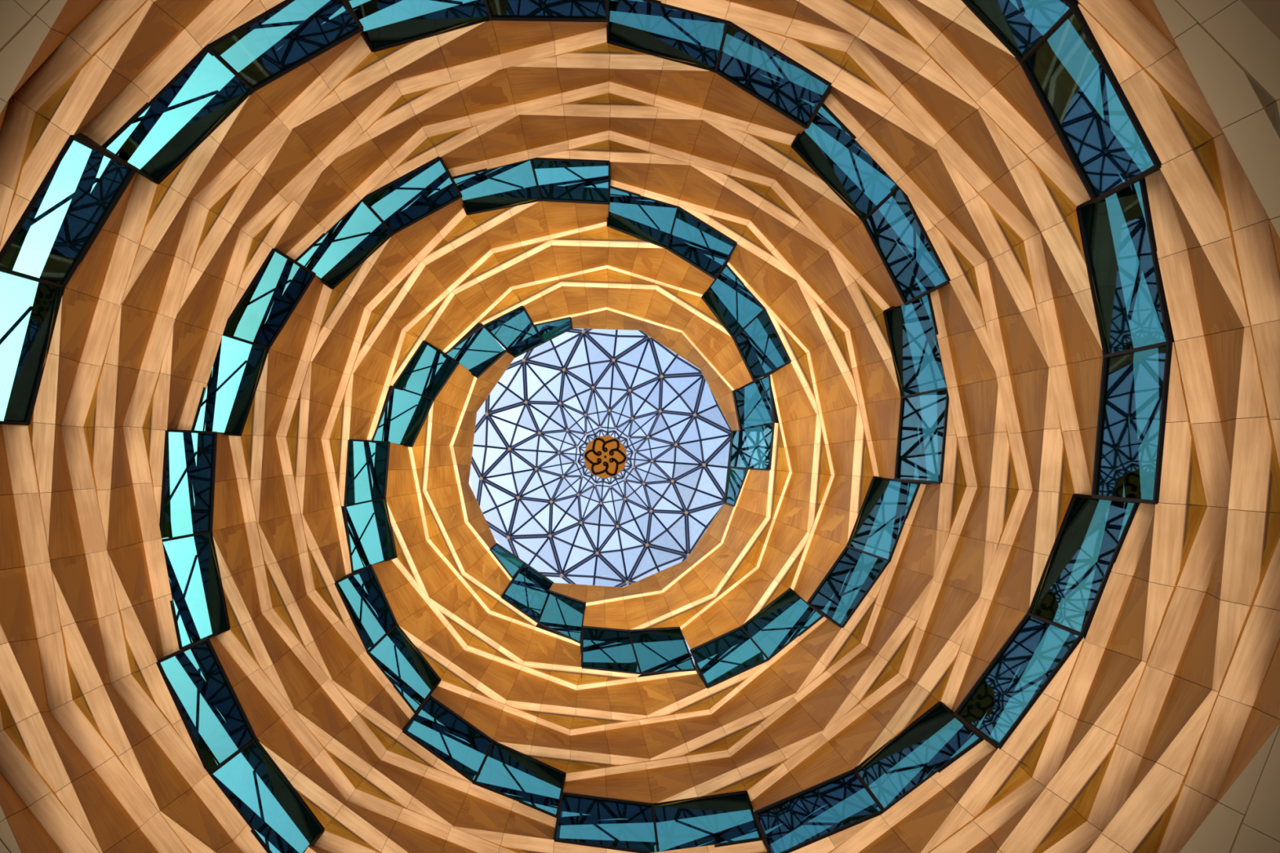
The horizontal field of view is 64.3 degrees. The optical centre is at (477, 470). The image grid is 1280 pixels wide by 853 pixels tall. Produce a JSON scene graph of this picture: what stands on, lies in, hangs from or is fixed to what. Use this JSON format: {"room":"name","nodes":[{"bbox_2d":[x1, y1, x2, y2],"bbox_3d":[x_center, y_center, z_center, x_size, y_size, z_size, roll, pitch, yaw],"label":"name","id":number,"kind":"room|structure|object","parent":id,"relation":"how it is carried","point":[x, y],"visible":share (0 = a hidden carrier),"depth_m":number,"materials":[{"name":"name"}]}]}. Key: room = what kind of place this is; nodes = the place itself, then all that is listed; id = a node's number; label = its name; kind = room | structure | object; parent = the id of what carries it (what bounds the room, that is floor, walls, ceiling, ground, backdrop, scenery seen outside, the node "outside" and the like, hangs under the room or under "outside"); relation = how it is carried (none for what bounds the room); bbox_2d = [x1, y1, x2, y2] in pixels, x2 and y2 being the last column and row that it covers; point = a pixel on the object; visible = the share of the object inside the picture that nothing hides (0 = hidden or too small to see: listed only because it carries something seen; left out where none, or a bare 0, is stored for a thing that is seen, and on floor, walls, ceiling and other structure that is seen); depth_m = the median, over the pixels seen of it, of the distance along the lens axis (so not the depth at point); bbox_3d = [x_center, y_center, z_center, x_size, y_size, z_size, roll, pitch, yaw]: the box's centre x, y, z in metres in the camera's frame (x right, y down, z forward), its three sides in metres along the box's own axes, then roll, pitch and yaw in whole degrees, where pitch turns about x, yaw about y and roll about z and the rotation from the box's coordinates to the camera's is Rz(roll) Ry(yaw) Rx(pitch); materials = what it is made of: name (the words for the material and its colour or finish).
{"room":"building atrium","nodes":[
{"label":"building atrium","id":0,"kind":"room"},
{"bbox_2d":[87,0,1104,852],"bbox_3d":[2.913,-0.369,31.190,31.959,3.739,32.109,0,-89,8],"label":"wall","id":1,"kind":"structure","parent":0,"point":[997,156],"depth_m":30.56,"materials":[{"name":"brown wood"}]},
{"bbox_2d":[144,637,324,852],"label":"window","id":2,"kind":"structure","parent":1,"relation":"in","point":[211,711],"depth_m":33.22,"materials":[{"name":"teal glass"}]},
{"bbox_2d":[348,0,608,52],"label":"window","id":3,"kind":"structure","parent":1,"relation":"in","point":[386,24],"depth_m":32.23,"materials":[{"name":"teal glass"}]},
{"bbox_2d":[953,493,1140,769],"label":"window","id":4,"kind":"structure","parent":1,"relation":"in","point":[1092,533],"depth_m":29.07,"materials":[{"name":"teal glass"}]},
{"bbox_2d":[294,149,900,766],"bbox_3d":[5.151,-0.596,45.734,27.223,3.739,27.460,0,-89,8],"label":"wall","id":5,"kind":"structure","parent":0,"point":[809,658],"depth_m":45.11,"materials":[{"name":"brown wood"}]},
{"bbox_2d":[320,564,440,713],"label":"window","id":6,"kind":"structure","parent":5,"relation":"in","point":[362,595],"depth_m":47.10,"materials":[{"name":"teal glass"}]},
{"bbox_2d":[452,152,610,215],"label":"window","id":7,"kind":"structure","parent":5,"relation":"in","point":[484,190],"depth_m":46.41,"materials":[{"name":"teal glass"}]},
{"bbox_2d":[806,475,933,638],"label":"window","id":8,"kind":"structure","parent":5,"relation":"in","point":[886,505],"depth_m":43.90,"materials":[{"name":"teal glass"}]},
{"bbox_2d":[319,179,879,737],"bbox_3d":[5.384,-0.534,48.192,26.609,1.510,26.689,0,-89,8],"label":"wall","id":9,"kind":"structure","parent":0,"point":[461,223],"depth_m":48.09,"materials":[{"name":"brown wood"}]},
{"bbox_2d":[449,306,750,605],"bbox_3d":[7.199,-0.801,60.255,17.729,3.839,17.769,0,-89,8],"label":"wall","id":10,"kind":"structure","parent":0,"point":[676,340],"depth_m":59.76,"materials":[{"name":"brown wood"}]},
{"bbox_2d":[489,542,524,578],"bbox_3d":[1.626,5.478,61.086,2.279,3.769,0.738,35,-85,6],"label":"window","id":11,"kind":"structure","parent":10,"relation":"in","point":[495,544],"depth_m":60.43,"materials":[{"name":"teal glass"}]},
{"bbox_2d":[533,316,573,343],"bbox_3d":[4.694,-8.442,60.422,2.251,3.769,0.751,-11,-91,8],"label":"window","id":12,"kind":"structure","parent":10,"relation":"in","point":[546,331],"depth_m":60.42,"materials":[{"name":"teal glass"}]},
{"bbox_2d":[468,325,731,587],"bbox_3d":[7.436,-0.799,62.049,17.180,0.100,17.051,0,-89,8],"label":"trim","id":13,"kind":"structure","parent":10,"relation":"attached to","point":[496,548],"depth_m":62.89,"materials":[{"name":"white"}]},
{"bbox_2d":[471,328,731,586],"bbox_3d":[8.342,-0.893,65.047,17.966,6.568,17.966,0,-89,8],"label":"dome","id":14,"kind":"object","parent":10,"relation":"on","point":[605,456],"visible":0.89,"depth_m":65.53,"materials":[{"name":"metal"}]},
{"bbox_2d":[724,466,748,506],"bbox_3d":[15.221,0.940,59.028,0.819,3.769,2.303,6,-88,8],"label":"window","id":15,"kind":"structure","parent":10,"relation":"in","point":[735,477],"depth_m":59.08,"materials":[{"name":"teal glass"}]},
{"bbox_2d":[408,265,791,646],"bbox_3d":[6.498,-0.772,55.462,21.189,1.510,21.159,0,-89,8],"label":"wall","id":16,"kind":"structure","parent":0,"point":[752,562],"depth_m":54.97,"materials":[{"name":"brown wood"}]},
{"bbox_2d":[421,280,779,629],"bbox_3d":[6.728,-0.715,56.657,19.590,3.739,19.580,0,-89,8],"label":"wall","id":17,"kind":"structure","parent":0,"point":[708,579],"depth_m":56.16,"materials":[{"name":"brown wood"}]},
{"bbox_2d":[444,295,542,377],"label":"window","id":18,"kind":"structure","parent":17,"relation":"in","point":[478,349],"depth_m":57.68,"materials":[{"name":"teal glass"}]},
{"bbox_2d":[500,562,586,655],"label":"window","id":19,"kind":"structure","parent":17,"relation":"in","point":[528,592],"depth_m":57.45,"materials":[{"name":"teal glass"}]},
{"bbox_2d":[727,367,782,471],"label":"window","id":20,"kind":"structure","parent":17,"relation":"in","point":[751,446],"depth_m":55.63,"materials":[{"name":"teal glass"}]},
{"bbox_2d":[366,222,834,691],"bbox_3d":[5.966,-0.690,51.823,24.069,1.510,24.249,0,-89,8],"label":"wall","id":21,"kind":"structure","parent":0,"point":[494,257],"depth_m":51.58,"materials":[{"name":"brown wood"}]},
{"bbox_2d":[275,128,926,781],"bbox_3d":[4.842,-0.527,44.552,28.609,1.510,28.829,0,-89,8],"label":"wall","id":22,"kind":"structure","parent":0,"point":[286,433],"depth_m":43.73,"materials":[{"name":"brown wood"}]},
{"bbox_2d":[337,201,866,722],"bbox_3d":[5.658,-0.678,49.377,25.161,3.739,25.479,0,-89,8],"label":"wall","id":23,"kind":"structure","parent":0,"point":[768,277],"depth_m":48.80,"materials":[{"name":"brown wood"}]},
{"bbox_2d":[332,438,397,577],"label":"window","id":24,"kind":"structure","parent":23,"relation":"in","point":[379,471],"depth_m":52.66,"materials":[{"name":"teal glass"}]},
{"bbox_2d":[606,186,744,279],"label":"window","id":25,"kind":"structure","parent":23,"relation":"in","point":[669,227],"depth_m":48.52,"materials":[{"name":"teal glass"}]},
{"bbox_2d":[689,587,826,702],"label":"window","id":26,"kind":"structure","parent":23,"relation":"in","point":[788,616],"depth_m":48.70,"materials":[{"name":"teal glass"}]},
{"bbox_2d":[247,102,959,803],"bbox_3d":[4.590,-0.524,42.098,28.821,3.739,28.990,0,-89,8],"label":"wall","id":27,"kind":"structure","parent":0,"point":[922,549],"depth_m":41.31,"materials":[{"name":"brown wood"}]},
{"bbox_2d":[294,139,462,289],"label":"window","id":28,"kind":"structure","parent":27,"relation":"in","point":[429,188],"depth_m":43.10,"materials":[{"name":"teal glass"}]},
{"bbox_2d":[392,695,566,817],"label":"window","id":29,"kind":"structure","parent":27,"relation":"in","point":[489,764],"depth_m":42.77,"materials":[{"name":"teal glass"}]},
{"bbox_2d":[883,293,949,484],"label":"window","id":30,"kind":"structure","parent":27,"relation":"in","point":[912,331],"depth_m":40.03,"materials":[{"name":"teal glass"}]},
{"bbox_2d":[143,20,1063,852],"bbox_3d":[3.426,-0.421,34.833,31.339,3.739,31.479,0,-89,8],"label":"wall","id":31,"kind":"structure","parent":0,"point":[1023,340],"depth_m":34.00,"materials":[{"name":"brown wood"}]},
{"bbox_2d":[156,429,230,649],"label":"window","id":32,"kind":"structure","parent":31,"relation":"in","point":[189,457],"depth_m":37.07,"materials":[{"name":"teal glass"}]},
{"bbox_2d":[606,0,848,128],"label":"window","id":33,"kind":"structure","parent":31,"relation":"in","point":[720,46],"depth_m":33.85,"materials":[{"name":"teal glass"}]},
{"bbox_2d":[753,701,986,852],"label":"window","id":34,"kind":"structure","parent":31,"relation":"in","point":[936,739],"depth_m":33.48,"materials":[{"name":"teal glass"}]},
{"bbox_2d":[386,238,822,678],"bbox_3d":[6.205,-0.628,53.016,22.738,3.739,22.707,0,-89,8],"label":"wall","id":35,"kind":"structure","parent":0,"point":[797,404],"depth_m":52.48,"materials":[{"name":"brown wood"}]},
{"bbox_2d":[371,333,459,447],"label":"window","id":36,"kind":"structure","parent":35,"relation":"in","point":[407,403],"depth_m":54.20,"materials":[{"name":"teal glass"}]},
{"bbox_2d":[581,625,707,683],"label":"window","id":37,"kind":"structure","parent":35,"relation":"in","point":[644,652],"depth_m":52.67,"materials":[{"name":"teal glass"}]},
{"bbox_2d":[701,258,799,381],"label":"window","id":38,"kind":"structure","parent":35,"relation":"in","point":[762,352],"depth_m":51.62,"materials":[{"name":"teal glass"}]},
{"bbox_2d":[228,79,980,827],"bbox_3d":[4.319,-0.500,40.911,30.189,1.510,30.289,0,-89,8],"label":"wall","id":39,"kind":"structure","parent":0,"point":[897,671],"depth_m":40.30,"materials":[{"name":"brown wood"}]},
{"bbox_2d":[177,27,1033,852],"bbox_3d":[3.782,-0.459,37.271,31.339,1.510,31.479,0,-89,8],"label":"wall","id":40,"kind":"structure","parent":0,"point":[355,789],"depth_m":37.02,"materials":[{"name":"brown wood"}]},
{"bbox_2d":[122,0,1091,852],"bbox_3d":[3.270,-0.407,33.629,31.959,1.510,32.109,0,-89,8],"label":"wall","id":41,"kind":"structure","parent":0,"point":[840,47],"depth_m":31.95,"materials":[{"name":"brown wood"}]},
{"bbox_2d":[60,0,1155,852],"bbox_3d":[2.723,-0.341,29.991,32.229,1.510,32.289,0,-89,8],"label":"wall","id":42,"kind":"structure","parent":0,"point":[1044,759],"depth_m":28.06,"materials":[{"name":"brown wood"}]},
{"bbox_2d":[212,51,1011,852],"bbox_3d":[3.964,-0.463,38.472,30.192,3.739,30.289,0,-89,8],"label":"wall","id":43,"kind":"structure","parent":0,"point":[974,553],"depth_m":37.71,"materials":[{"name":"brown wood"}]},
{"bbox_2d":[191,238,315,435],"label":"window","id":44,"kind":"structure","parent":43,"relation":"in","point":[268,303],"depth_m":40.40,"materials":[{"name":"teal glass"}]},
{"bbox_2d":[553,790,766,852],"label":"window","id":45,"kind":"structure","parent":43,"relation":"in","point":[726,819],"depth_m":38.15,"materials":[{"name":"teal glass"}]},
{"bbox_2d":[791,103,967,305],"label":"window","id":46,"kind":"structure","parent":43,"relation":"in","point":[888,215],"depth_m":36.66,"materials":[{"name":"teal glass"}]},
{"bbox_2d":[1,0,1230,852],"bbox_3d":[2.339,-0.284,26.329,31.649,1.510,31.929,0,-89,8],"label":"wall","id":47,"kind":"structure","parent":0,"point":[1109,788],"depth_m":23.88,"materials":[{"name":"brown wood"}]},
{"bbox_2d":[0,0,1278,852],"bbox_3d":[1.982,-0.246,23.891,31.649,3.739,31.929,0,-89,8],"label":"wall","id":48,"kind":"structure","parent":0,"point":[1191,695],"depth_m":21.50,"materials":[{"name":"brown wood"}]},
{"bbox_2d":[0,111,137,425],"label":"window","id":49,"kind":"structure","parent":48,"relation":"in","point":[28,303],"depth_m":26.62,"materials":[{"name":"teal glass"}]},
{"bbox_2d":[102,0,363,184],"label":"window","id":50,"kind":"structure","parent":48,"relation":"in","point":[168,128],"depth_m":28.66,"materials":[{"name":"teal glass"}]},
{"bbox_2d":[960,0,1208,203],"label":"window","id":51,"kind":"structure","parent":48,"relation":"in","point":[1024,28],"depth_m":23.06,"materials":[{"name":"teal glass"}]},
{"bbox_2d":[1075,177,1204,506],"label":"window","id":52,"kind":"structure","parent":48,"relation":"in","point":[1135,382],"depth_m":25.62,"materials":[{"name":"teal glass"}]},
{"bbox_2d":[0,0,1279,852],"bbox_3d":[1.802,-0.202,22.691,30.799,1.510,30.999,0,-89,8],"label":"wall","id":53,"kind":"structure","parent":0,"point":[1258,638],"depth_m":20.13,"materials":[{"name":"brown wood"}]},
{"bbox_2d":[0,0,1279,852],"bbox_3d":[1.445,-0.165,20.252,30.799,3.739,30.999,0,-89,8],"label":"wall","id":54,"kind":"structure","parent":0,"point":[1250,131],"depth_m":16.86,"materials":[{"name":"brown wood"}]},
{"bbox_2d":[1240,0,1279,852],"bbox_3d":[-0.538,0.040,6.790,28.310,23.279,28.470,0,-89,8],"label":"wall","id":55,"kind":"structure","parent":0,"point":[1268,11],"depth_m":16.30,"materials":[{"name":"beige paint"}]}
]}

